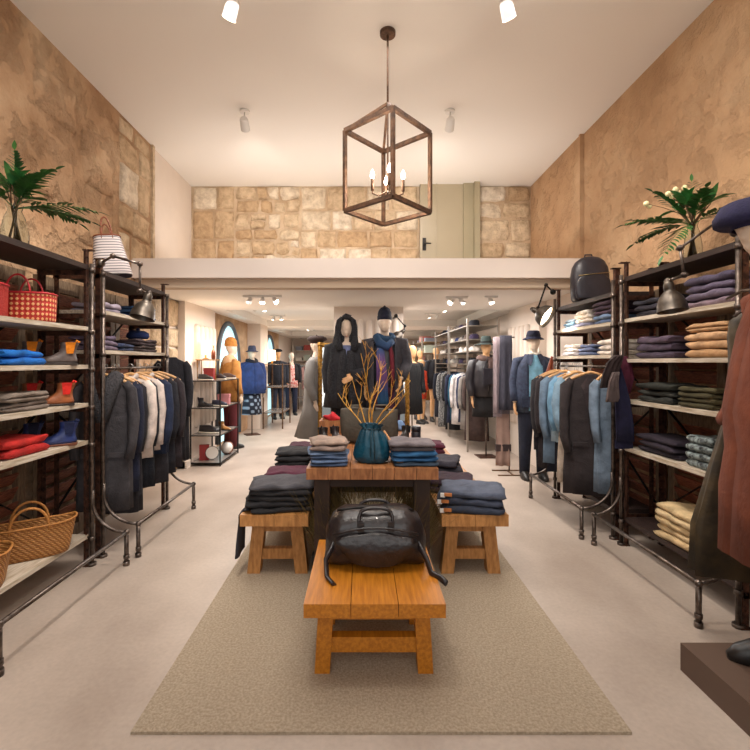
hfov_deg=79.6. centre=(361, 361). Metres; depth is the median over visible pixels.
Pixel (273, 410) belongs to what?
shelf
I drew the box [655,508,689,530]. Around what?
trousers
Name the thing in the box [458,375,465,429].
coat
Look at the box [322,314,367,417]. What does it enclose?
mannequin
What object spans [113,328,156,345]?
jacket
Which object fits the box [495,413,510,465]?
scarf
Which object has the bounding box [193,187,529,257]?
wall
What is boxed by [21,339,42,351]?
boot
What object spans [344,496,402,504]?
dried grass
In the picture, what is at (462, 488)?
jeans
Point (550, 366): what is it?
shoulder bag
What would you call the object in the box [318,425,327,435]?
boot
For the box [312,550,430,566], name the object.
trough
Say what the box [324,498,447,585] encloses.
leather holdall
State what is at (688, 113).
wall
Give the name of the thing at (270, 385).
shelf
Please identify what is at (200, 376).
shoe
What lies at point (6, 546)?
wicker basket
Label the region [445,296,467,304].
track spotlight
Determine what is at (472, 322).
hat
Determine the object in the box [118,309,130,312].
jeans
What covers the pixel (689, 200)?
bouquet
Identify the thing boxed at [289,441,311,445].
jeans
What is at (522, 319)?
wall
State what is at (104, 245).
striped bag
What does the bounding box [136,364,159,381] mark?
clothes hanger
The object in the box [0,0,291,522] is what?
wall
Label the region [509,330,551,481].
mannequin
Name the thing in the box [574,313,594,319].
shirt
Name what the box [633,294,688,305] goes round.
jumper
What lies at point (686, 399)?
shirt
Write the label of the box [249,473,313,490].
jeans
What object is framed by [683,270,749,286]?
trousers
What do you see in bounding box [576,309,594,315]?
shirt
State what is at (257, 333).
wall
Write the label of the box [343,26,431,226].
lantern chandelier
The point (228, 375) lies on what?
shoe
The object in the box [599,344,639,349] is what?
jumper
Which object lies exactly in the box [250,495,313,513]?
jeans
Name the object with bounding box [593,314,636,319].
shirt
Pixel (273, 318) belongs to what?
track spotlight
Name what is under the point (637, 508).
shelving unit
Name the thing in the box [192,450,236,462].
shelf
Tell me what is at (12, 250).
shelving unit
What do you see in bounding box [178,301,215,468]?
wall
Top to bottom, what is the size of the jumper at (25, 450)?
0.056 m
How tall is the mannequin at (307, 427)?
1.836 m
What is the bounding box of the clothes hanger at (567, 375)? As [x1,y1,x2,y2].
[558,362,582,379]
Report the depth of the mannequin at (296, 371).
12.24 m
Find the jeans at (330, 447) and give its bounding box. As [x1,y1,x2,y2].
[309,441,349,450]
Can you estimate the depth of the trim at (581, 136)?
5.07 m
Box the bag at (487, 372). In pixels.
[483,356,492,384]
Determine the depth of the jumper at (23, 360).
2.62 m
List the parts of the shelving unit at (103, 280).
post, post, post, hanging rail, guard rail, post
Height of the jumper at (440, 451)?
0.059 m
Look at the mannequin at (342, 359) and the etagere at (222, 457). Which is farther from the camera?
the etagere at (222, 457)
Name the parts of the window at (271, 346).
pane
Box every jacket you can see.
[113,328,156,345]
[133,345,156,351]
[149,372,172,453]
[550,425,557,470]
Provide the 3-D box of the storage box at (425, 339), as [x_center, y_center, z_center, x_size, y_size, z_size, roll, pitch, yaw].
[1.850,-0.602,12.200,0.308,0.100,0.308,0,0,0]
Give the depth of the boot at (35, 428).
2.90 m
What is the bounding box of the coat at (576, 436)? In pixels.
[559,374,610,496]
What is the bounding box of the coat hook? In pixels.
[725,288,749,299]
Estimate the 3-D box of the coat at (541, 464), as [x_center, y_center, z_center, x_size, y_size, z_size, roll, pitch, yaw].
[1.984,0.588,4.512,0.497,0.965,0.166,0,0,9]
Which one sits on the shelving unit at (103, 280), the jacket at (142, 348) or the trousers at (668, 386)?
the jacket at (142, 348)
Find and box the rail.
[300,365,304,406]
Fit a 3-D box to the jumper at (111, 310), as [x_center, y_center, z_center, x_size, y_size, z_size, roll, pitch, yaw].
[-2.133,-0.413,3.622,0.284,0.042,0.264,0,0,-1]
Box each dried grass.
[279,471,476,549]
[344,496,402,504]
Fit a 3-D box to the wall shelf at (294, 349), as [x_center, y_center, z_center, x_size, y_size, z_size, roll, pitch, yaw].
[-1.650,0.425,15.925,1.540,2.050,0.490,0,0,0]
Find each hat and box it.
[469,320,479,324]
[469,334,480,338]
[469,344,479,350]
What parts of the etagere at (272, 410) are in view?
post, post, post, post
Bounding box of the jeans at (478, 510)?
[440,503,504,515]
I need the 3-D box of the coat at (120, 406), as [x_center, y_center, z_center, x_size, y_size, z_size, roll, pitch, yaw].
[-1.961,0.598,3.416,0.498,1.080,0.188,0,0,-13]
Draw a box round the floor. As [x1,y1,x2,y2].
[0,402,749,749]
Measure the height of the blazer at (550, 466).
0.956 m
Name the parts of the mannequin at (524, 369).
trouser leg, trouser leg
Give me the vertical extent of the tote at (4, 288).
0.281 m
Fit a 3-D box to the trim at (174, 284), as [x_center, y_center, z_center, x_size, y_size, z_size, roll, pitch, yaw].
[0.000,-0.868,5.040,5.000,0.095,0.160,0,0,0]
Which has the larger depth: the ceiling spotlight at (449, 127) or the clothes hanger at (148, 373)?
the ceiling spotlight at (449, 127)
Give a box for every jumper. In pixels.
[0,349,42,357]
[0,357,45,364]
[0,391,48,402]
[0,399,49,412]
[0,434,47,449]
[0,442,49,459]
[68,335,115,340]
[71,302,121,309]
[71,308,120,312]
[71,340,117,345]
[77,345,117,350]
[264,465,306,474]
[388,436,435,446]
[389,446,435,450]
[390,450,437,456]
[390,454,438,461]
[391,459,438,466]
[430,471,472,485]
[430,485,439,492]
[432,440,445,448]
[435,449,444,453]
[597,339,637,344]
[597,349,644,354]
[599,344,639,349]
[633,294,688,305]
[634,301,699,310]
[635,310,656,316]
[635,433,691,446]
[636,342,699,351]
[636,351,690,358]
[637,335,696,343]
[638,439,689,453]
[638,445,687,460]
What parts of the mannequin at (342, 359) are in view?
trouser leg, fur trim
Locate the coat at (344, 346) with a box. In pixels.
[327,314,357,401]
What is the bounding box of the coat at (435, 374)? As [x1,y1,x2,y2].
[433,371,444,416]
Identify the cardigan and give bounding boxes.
[552,373,578,481]
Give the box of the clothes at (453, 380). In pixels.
[449,373,465,424]
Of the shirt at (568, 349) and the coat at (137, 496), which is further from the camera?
the shirt at (568, 349)
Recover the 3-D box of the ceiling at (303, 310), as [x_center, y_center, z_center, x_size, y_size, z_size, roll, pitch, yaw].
[0.000,-0.930,10.610,5.600,0.200,11.180,0,0,0]
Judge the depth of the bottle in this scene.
6.40 m
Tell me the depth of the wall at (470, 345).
9.85 m
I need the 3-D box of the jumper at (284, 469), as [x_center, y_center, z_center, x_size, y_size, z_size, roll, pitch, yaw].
[-0.570,0.863,3.549,0.371,0.058,0.303,0,0,0]
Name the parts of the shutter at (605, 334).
frame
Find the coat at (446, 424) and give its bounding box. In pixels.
[443,372,453,429]
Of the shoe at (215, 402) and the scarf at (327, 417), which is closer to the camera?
the scarf at (327, 417)
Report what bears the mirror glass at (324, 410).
attached to the floor mirror at (320, 345)
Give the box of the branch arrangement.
[338,336,410,423]
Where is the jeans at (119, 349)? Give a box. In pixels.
[116,347,133,350]
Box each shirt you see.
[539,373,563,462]
[547,371,583,441]
[562,352,580,355]
[563,322,576,325]
[564,344,589,348]
[564,348,581,351]
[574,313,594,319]
[574,322,594,326]
[575,318,600,323]
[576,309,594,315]
[578,347,603,351]
[578,351,599,355]
[580,344,602,347]
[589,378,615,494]
[591,299,639,307]
[592,304,637,311]
[593,308,641,315]
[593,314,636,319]
[595,318,610,323]
[678,386,724,393]
[678,391,723,398]
[678,397,722,404]
[678,401,721,409]
[685,450,711,462]
[686,435,717,446]
[686,443,713,454]
[686,458,708,470]
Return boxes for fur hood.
[221,355,235,364]
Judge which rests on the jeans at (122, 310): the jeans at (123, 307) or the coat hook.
the jeans at (123, 307)
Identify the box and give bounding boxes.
[199,444,208,460]
[203,368,214,379]
[295,346,302,350]
[304,345,310,350]
[304,355,310,360]
[411,425,420,437]
[424,338,436,340]
[424,345,436,352]
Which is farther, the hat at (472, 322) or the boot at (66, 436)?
the hat at (472, 322)
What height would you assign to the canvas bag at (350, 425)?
0.320 m
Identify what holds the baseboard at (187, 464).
attached to the wall at (196, 323)
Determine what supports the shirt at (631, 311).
on the shirt at (604, 316)
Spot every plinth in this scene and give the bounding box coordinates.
[341,487,412,491]
[680,643,749,736]
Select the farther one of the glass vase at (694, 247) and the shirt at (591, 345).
the shirt at (591, 345)
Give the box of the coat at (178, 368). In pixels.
[152,357,192,460]
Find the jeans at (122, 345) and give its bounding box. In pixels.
[114,343,133,347]
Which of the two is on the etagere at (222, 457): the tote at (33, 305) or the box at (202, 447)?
the box at (202, 447)
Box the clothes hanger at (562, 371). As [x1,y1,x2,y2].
[548,362,567,377]
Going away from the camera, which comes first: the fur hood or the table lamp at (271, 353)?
the fur hood
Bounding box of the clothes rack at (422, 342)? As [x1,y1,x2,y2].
[413,338,444,359]
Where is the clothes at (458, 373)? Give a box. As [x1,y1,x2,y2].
[448,373,459,419]
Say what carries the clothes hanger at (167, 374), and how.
hanging from the shelving unit at (103, 280)
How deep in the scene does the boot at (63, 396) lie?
2.96 m
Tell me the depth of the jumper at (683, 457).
3.16 m
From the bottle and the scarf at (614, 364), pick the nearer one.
the scarf at (614, 364)
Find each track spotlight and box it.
[243,295,281,304]
[269,315,284,319]
[425,313,440,318]
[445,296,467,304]
[484,296,497,304]
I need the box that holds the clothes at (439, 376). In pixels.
[436,371,447,426]
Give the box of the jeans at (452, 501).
[437,487,503,507]
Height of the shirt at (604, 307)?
0.044 m
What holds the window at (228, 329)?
in the wall at (21, 41)
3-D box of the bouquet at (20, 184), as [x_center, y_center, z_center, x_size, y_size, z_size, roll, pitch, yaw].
[-2.004,-1.036,2.855,0.759,0.654,0.607,0,0,-26]
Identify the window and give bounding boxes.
[215,321,240,444]
[268,334,274,414]
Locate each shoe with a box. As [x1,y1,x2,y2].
[197,374,213,379]
[198,425,218,433]
[212,400,227,405]
[216,374,226,379]
[223,373,235,378]
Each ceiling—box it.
[10,0,713,186]
[160,290,569,338]
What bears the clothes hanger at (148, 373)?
hanging from the shelving unit at (103, 280)
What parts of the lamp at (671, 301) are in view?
lamp shade, arm, arm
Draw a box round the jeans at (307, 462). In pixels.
[275,459,310,465]
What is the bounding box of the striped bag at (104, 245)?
[92,216,132,277]
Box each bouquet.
[0,140,108,230]
[616,174,735,265]
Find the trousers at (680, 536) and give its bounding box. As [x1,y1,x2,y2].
[657,523,688,543]
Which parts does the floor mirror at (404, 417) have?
gilt frame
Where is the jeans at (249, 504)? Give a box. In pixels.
[245,500,310,507]
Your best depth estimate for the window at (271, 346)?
11.99 m
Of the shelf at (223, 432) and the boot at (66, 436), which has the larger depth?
the shelf at (223, 432)
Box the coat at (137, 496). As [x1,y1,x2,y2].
[105,380,148,514]
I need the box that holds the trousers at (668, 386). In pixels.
[635,382,709,390]
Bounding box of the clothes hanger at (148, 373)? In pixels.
[142,364,167,380]
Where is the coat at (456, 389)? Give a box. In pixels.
[455,374,465,421]
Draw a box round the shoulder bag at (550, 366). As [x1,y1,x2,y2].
[546,356,552,371]
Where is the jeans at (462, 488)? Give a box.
[440,479,506,499]
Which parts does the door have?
handle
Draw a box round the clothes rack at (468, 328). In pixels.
[449,318,499,451]
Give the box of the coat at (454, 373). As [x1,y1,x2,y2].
[444,372,457,422]
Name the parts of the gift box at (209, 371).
lid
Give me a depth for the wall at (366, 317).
6.75 m
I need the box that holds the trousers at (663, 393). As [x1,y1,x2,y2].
[637,389,683,397]
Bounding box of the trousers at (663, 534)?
[653,530,688,551]
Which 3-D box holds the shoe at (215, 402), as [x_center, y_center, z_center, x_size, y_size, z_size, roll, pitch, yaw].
[-2.060,0.594,6.500,0.276,0.085,0.096,0,0,16]
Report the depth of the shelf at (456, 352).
7.82 m
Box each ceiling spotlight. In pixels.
[222,0,238,22]
[240,108,249,132]
[445,108,454,132]
[499,0,515,22]
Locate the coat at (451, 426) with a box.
[449,372,460,429]
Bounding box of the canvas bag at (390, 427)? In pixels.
[365,404,396,436]
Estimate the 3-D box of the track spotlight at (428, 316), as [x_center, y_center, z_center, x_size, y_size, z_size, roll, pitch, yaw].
[1.400,-0.912,8.897,0.320,0.115,0.095,0,0,0]
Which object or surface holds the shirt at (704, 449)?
on the shirt at (691, 454)
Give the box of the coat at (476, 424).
[462,378,488,440]
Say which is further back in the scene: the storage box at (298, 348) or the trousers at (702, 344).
the storage box at (298, 348)
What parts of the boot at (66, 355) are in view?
elastic panel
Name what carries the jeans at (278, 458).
on the jeans at (307, 462)
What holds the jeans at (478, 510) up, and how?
on the bench at (487, 524)
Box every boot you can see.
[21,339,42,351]
[22,380,42,390]
[22,420,44,434]
[41,340,79,364]
[42,418,79,446]
[45,379,76,406]
[197,397,212,406]
[218,421,230,430]
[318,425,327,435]
[330,424,338,435]
[400,424,410,436]
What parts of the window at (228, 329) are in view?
pane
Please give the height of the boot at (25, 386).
0.174 m
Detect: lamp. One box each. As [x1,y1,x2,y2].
[96,253,154,321]
[201,341,209,358]
[268,350,275,362]
[393,314,405,337]
[530,283,555,327]
[656,224,736,314]
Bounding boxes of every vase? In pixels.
[0,202,29,243]
[354,422,390,463]
[683,220,702,257]
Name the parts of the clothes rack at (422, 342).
shelf frame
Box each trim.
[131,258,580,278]
[135,279,569,289]
[151,145,154,257]
[463,181,479,257]
[579,134,583,257]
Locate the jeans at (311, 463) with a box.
[310,457,347,466]
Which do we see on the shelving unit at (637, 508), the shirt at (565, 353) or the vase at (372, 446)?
the shirt at (565, 353)
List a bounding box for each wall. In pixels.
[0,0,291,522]
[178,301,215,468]
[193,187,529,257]
[248,324,267,428]
[292,339,430,401]
[334,307,402,342]
[431,0,749,513]
[457,324,476,372]
[508,301,545,466]
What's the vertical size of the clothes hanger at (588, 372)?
0.174 m
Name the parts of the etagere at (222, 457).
post, shelf frame, shelf frame, shelf frame, shelf frame, post, post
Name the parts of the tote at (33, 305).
handle, handle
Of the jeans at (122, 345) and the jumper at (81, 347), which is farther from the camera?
the jeans at (122, 345)
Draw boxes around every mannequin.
[220,337,244,448]
[240,345,266,435]
[268,349,288,419]
[285,353,301,415]
[294,335,326,438]
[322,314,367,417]
[361,305,412,419]
[409,345,425,425]
[414,350,429,419]
[416,359,428,424]
[424,348,447,421]
[465,336,495,458]
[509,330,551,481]
[712,196,749,665]
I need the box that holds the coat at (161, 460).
[155,378,168,482]
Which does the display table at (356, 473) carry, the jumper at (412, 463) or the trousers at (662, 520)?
the jumper at (412, 463)
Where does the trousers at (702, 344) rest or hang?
on the trousers at (702, 353)
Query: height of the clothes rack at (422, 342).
2.100 m
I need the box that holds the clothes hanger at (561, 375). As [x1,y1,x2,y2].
[552,362,576,379]
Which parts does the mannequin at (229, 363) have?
trouser leg, trouser leg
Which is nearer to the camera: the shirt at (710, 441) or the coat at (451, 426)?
the shirt at (710, 441)
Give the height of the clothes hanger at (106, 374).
0.174 m
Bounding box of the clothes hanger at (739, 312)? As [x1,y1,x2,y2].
[732,308,742,316]
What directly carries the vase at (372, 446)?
on the display table at (356, 473)
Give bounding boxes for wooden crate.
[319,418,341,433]
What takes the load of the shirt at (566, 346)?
on the shirt at (568, 349)
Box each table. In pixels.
[195,359,220,379]
[306,430,437,558]
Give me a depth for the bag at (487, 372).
6.64 m
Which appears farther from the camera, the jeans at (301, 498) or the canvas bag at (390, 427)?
the canvas bag at (390, 427)
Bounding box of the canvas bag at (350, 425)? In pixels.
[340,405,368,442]
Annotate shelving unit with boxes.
[0,234,129,676]
[51,258,195,558]
[529,268,655,539]
[591,235,749,630]
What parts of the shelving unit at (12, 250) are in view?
post, guard rail, post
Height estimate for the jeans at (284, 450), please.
0.052 m
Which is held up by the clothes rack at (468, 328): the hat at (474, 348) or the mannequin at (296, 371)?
the hat at (474, 348)
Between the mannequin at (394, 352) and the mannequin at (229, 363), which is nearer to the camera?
the mannequin at (394, 352)
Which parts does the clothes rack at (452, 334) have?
post, post, shelf frame, shelf frame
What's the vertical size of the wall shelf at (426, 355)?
2.050 m
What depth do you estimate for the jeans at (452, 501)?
2.96 m
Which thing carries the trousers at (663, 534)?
on the shelving unit at (734, 252)
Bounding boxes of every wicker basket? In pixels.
[0,501,77,564]
[0,540,13,586]
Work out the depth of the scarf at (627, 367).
3.52 m
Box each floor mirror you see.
[317,342,363,434]
[400,343,409,424]
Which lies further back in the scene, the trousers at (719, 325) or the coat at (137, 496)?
the coat at (137, 496)
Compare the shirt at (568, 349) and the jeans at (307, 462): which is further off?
the shirt at (568, 349)
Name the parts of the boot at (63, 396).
elastic panel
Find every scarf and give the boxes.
[323,413,340,420]
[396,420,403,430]
[493,337,501,416]
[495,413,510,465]
[499,335,512,413]
[600,355,624,387]
[606,372,619,402]
[614,368,634,448]
[621,356,633,393]
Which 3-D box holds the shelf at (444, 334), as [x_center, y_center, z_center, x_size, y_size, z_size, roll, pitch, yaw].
[1.950,-0.586,9.625,0.472,0.007,1.522,0,0,0]
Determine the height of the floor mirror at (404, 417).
1.714 m
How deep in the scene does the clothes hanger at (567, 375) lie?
3.98 m
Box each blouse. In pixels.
[122,373,156,457]
[142,375,164,450]
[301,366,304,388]
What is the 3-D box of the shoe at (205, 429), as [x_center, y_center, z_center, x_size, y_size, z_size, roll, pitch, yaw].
[-2.190,0.963,6.450,0.359,0.110,0.125,0,0,13]
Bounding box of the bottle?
[211,345,215,358]
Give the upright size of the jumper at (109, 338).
0.045 m
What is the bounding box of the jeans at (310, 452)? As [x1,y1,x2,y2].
[307,446,347,454]
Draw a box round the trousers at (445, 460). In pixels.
[436,454,460,467]
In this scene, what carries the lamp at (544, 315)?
attached to the shelving unit at (637, 508)
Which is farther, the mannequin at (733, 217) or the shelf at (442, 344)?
the shelf at (442, 344)
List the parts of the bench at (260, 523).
leg, leg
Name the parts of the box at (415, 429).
lid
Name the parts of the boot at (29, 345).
elastic panel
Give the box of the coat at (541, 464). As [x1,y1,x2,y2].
[534,374,550,467]
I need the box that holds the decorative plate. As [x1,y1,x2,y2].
[205,446,218,458]
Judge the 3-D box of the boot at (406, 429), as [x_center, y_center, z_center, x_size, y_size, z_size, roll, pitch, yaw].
[0.358,0.604,3.848,0.075,0.133,0.222,0,0,23]
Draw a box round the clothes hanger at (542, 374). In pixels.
[535,362,556,377]
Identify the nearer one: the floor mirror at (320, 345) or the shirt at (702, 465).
the shirt at (702, 465)
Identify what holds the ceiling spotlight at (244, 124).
attached to the ceiling at (521, 90)
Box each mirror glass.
[322,348,330,417]
[400,382,404,424]
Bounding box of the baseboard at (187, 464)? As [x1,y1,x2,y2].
[178,445,216,468]
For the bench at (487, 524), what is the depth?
3.06 m
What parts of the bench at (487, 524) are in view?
leg, leg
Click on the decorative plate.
(212, 452)
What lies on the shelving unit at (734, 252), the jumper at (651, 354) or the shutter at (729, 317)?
the jumper at (651, 354)
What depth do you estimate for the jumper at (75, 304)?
3.55 m
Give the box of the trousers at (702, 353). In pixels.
[685,349,728,357]
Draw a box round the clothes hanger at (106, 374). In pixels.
[82,364,131,383]
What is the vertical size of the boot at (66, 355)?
0.174 m
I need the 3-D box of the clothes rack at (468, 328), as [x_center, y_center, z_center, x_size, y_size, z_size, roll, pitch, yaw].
[1.950,0.375,8.000,0.528,2.150,1.528,0,0,0]
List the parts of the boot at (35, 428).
elastic panel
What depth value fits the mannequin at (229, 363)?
7.46 m
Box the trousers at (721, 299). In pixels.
[688,296,734,307]
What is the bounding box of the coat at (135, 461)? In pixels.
[105,373,144,492]
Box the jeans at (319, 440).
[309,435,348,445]
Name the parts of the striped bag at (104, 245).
handle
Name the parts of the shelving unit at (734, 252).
post, guard rail, post, post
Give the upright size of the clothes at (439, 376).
1.159 m
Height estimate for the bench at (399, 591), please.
0.402 m
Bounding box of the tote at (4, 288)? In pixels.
[0,282,9,315]
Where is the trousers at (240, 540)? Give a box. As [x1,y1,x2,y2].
[235,507,248,558]
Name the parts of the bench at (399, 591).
leg, leg, leg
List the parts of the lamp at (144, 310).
arm, arm, lamp shade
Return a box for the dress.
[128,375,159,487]
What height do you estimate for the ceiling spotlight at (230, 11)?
0.215 m
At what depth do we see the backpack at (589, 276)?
4.26 m
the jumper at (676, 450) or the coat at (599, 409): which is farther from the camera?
the coat at (599, 409)
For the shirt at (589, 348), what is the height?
0.041 m
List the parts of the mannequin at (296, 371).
trouser leg, trouser leg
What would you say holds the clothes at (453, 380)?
hanging from the clothes rack at (468, 328)
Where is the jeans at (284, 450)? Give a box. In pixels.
[275,446,307,455]
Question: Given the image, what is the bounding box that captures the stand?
[492,337,519,475]
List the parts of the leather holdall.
handle, handle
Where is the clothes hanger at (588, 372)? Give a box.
[565,362,600,380]
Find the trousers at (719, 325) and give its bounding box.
[685,321,728,332]
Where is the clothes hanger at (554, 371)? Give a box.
[539,362,560,377]
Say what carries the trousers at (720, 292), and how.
on the trousers at (721, 299)
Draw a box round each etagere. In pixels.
[190,378,238,466]
[262,363,290,428]
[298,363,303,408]
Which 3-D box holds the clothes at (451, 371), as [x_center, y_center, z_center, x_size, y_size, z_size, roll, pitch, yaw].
[1.856,0.745,9.145,0.479,1.106,0.165,0,0,14]
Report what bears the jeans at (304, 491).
on the jeans at (301, 498)
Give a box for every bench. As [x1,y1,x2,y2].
[240,491,313,573]
[303,540,445,673]
[430,449,508,573]
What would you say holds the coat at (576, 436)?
attached to the shelving unit at (637, 508)
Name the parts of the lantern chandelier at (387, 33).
corner post, bulb, candle arm, corner post, suspension rod, stem, candle arm, corner post, candle arm, bulb, corner post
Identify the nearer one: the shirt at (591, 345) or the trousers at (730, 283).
the trousers at (730, 283)
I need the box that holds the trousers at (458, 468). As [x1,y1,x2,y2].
[438,463,462,472]
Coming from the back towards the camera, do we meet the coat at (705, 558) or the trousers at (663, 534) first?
the trousers at (663, 534)
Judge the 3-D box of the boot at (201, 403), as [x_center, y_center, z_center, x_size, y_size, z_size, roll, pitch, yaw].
[-2.237,0.567,6.420,0.236,0.142,0.080,0,0,4]
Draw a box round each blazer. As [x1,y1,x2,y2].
[156,374,178,472]
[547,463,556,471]
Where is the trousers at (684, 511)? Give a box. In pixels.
[656,501,695,522]
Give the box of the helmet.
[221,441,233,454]
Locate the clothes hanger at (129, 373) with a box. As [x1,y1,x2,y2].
[125,364,146,379]
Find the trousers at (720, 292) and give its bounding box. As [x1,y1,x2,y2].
[685,287,749,300]
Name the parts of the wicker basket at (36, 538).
handle, handle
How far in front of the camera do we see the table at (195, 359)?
6.36 m
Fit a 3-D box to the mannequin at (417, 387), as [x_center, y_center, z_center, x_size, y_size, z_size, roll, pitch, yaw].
[0.885,0.578,8.000,0.618,1.745,0.349,0,0,-34]
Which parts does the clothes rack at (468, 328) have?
post, post, shelf frame, shelf frame, shelf frame, post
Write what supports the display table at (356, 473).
on the mat
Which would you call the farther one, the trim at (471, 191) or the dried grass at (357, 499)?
the trim at (471, 191)
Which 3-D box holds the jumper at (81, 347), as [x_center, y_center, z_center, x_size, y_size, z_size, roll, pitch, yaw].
[-2.120,-0.114,3.554,0.278,0.045,0.257,0,0,-2]
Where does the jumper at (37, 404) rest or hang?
on the shelving unit at (12, 250)
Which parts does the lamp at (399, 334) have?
lamp shade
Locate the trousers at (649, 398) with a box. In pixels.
[637,395,684,404]
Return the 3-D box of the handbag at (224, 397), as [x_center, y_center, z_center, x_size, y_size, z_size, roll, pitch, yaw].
[-2.100,0.561,6.850,0.178,0.150,0.088,0,0,0]
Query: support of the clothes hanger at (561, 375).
hanging from the shelving unit at (637, 508)
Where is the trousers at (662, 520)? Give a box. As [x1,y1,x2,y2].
[655,514,689,536]
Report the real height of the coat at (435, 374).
1.010 m
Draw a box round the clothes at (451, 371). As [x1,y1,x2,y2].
[441,371,452,424]
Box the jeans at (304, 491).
[249,488,311,495]
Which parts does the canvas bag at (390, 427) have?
handle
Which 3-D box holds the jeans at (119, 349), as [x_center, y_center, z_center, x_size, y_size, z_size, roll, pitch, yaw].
[-2.131,-0.111,3.869,0.266,0.038,0.218,0,0,0]
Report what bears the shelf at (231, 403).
attached to the etagere at (222, 457)
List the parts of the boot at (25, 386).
elastic panel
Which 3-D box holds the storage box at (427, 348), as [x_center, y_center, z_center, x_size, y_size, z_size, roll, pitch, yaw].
[1.850,-0.352,12.200,0.308,0.200,0.308,0,0,0]
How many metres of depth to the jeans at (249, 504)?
2.98 m
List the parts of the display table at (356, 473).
leg, leg, leg, leg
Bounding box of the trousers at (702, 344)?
[685,340,727,348]
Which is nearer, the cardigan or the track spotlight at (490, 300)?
the cardigan
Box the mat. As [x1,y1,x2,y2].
[131,492,631,734]
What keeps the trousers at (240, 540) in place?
hanging from the bench at (260, 523)
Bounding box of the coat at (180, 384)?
[163,374,186,466]
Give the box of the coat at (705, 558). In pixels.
[688,313,749,583]
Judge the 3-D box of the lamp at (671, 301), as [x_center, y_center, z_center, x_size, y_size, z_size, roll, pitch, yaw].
[2.051,-0.593,2.648,0.512,0.597,0.314,0,0,0]
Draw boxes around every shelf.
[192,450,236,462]
[194,402,236,407]
[194,426,236,434]
[264,408,288,412]
[267,385,287,386]
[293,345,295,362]
[415,342,439,344]
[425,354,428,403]
[438,333,465,336]
[441,344,465,345]
[452,326,494,331]
[454,352,482,353]
[455,340,480,342]
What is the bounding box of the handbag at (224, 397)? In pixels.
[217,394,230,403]
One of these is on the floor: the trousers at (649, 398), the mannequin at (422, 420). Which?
the mannequin at (422, 420)
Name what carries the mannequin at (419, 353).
on the floor
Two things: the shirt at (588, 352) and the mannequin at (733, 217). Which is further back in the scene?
the shirt at (588, 352)
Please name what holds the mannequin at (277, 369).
on the floor
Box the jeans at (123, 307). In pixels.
[121,306,155,310]
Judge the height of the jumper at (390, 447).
0.033 m
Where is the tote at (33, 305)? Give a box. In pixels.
[6,273,57,321]
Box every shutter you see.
[0,264,24,523]
[33,274,83,533]
[94,289,114,523]
[115,295,138,373]
[588,330,610,373]
[629,289,658,514]
[668,283,726,503]
[727,267,749,591]
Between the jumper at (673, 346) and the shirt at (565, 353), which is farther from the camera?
the shirt at (565, 353)
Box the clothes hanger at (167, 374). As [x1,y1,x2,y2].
[155,363,180,379]
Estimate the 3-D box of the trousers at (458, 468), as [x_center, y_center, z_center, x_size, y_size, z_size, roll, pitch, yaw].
[0.708,0.918,3.974,0.332,0.055,0.370,0,0,5]
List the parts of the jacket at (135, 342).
knit cap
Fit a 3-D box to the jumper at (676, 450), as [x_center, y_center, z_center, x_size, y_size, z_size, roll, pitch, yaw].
[2.237,0.597,3.240,0.283,0.053,0.423,0,0,2]
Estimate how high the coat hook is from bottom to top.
0.049 m
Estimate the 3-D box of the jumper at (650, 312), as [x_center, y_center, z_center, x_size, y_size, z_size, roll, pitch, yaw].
[2.244,-0.365,3.276,0.282,0.046,0.420,0,0,2]
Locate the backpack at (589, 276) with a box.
[570,254,610,302]
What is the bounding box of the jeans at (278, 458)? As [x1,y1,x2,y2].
[275,455,310,461]
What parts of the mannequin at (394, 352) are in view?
trouser leg, trouser leg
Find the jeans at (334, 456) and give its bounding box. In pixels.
[310,448,348,458]
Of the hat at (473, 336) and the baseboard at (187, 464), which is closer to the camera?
the baseboard at (187, 464)
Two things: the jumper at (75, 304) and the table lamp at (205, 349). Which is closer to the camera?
the jumper at (75, 304)
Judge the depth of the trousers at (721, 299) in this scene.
2.72 m
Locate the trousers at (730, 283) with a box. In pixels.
[686,278,749,293]
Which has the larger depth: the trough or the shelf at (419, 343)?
the shelf at (419, 343)
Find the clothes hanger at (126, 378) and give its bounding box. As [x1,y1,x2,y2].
[111,364,134,382]
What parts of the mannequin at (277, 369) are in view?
trouser leg, trouser leg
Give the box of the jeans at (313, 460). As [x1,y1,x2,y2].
[311,455,347,462]
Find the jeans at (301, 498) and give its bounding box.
[246,488,313,501]
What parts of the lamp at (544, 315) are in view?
arm, lamp shade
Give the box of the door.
[420,184,462,257]
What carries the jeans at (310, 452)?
on the jeans at (334, 456)
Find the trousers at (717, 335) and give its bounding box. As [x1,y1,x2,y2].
[684,331,726,340]
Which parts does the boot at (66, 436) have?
elastic panel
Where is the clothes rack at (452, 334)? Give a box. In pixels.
[435,326,473,435]
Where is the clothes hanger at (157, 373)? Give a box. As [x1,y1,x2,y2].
[149,363,169,378]
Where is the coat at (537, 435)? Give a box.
[530,375,540,449]
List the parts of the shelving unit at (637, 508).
post, guard rail, hanging rail, post, post, post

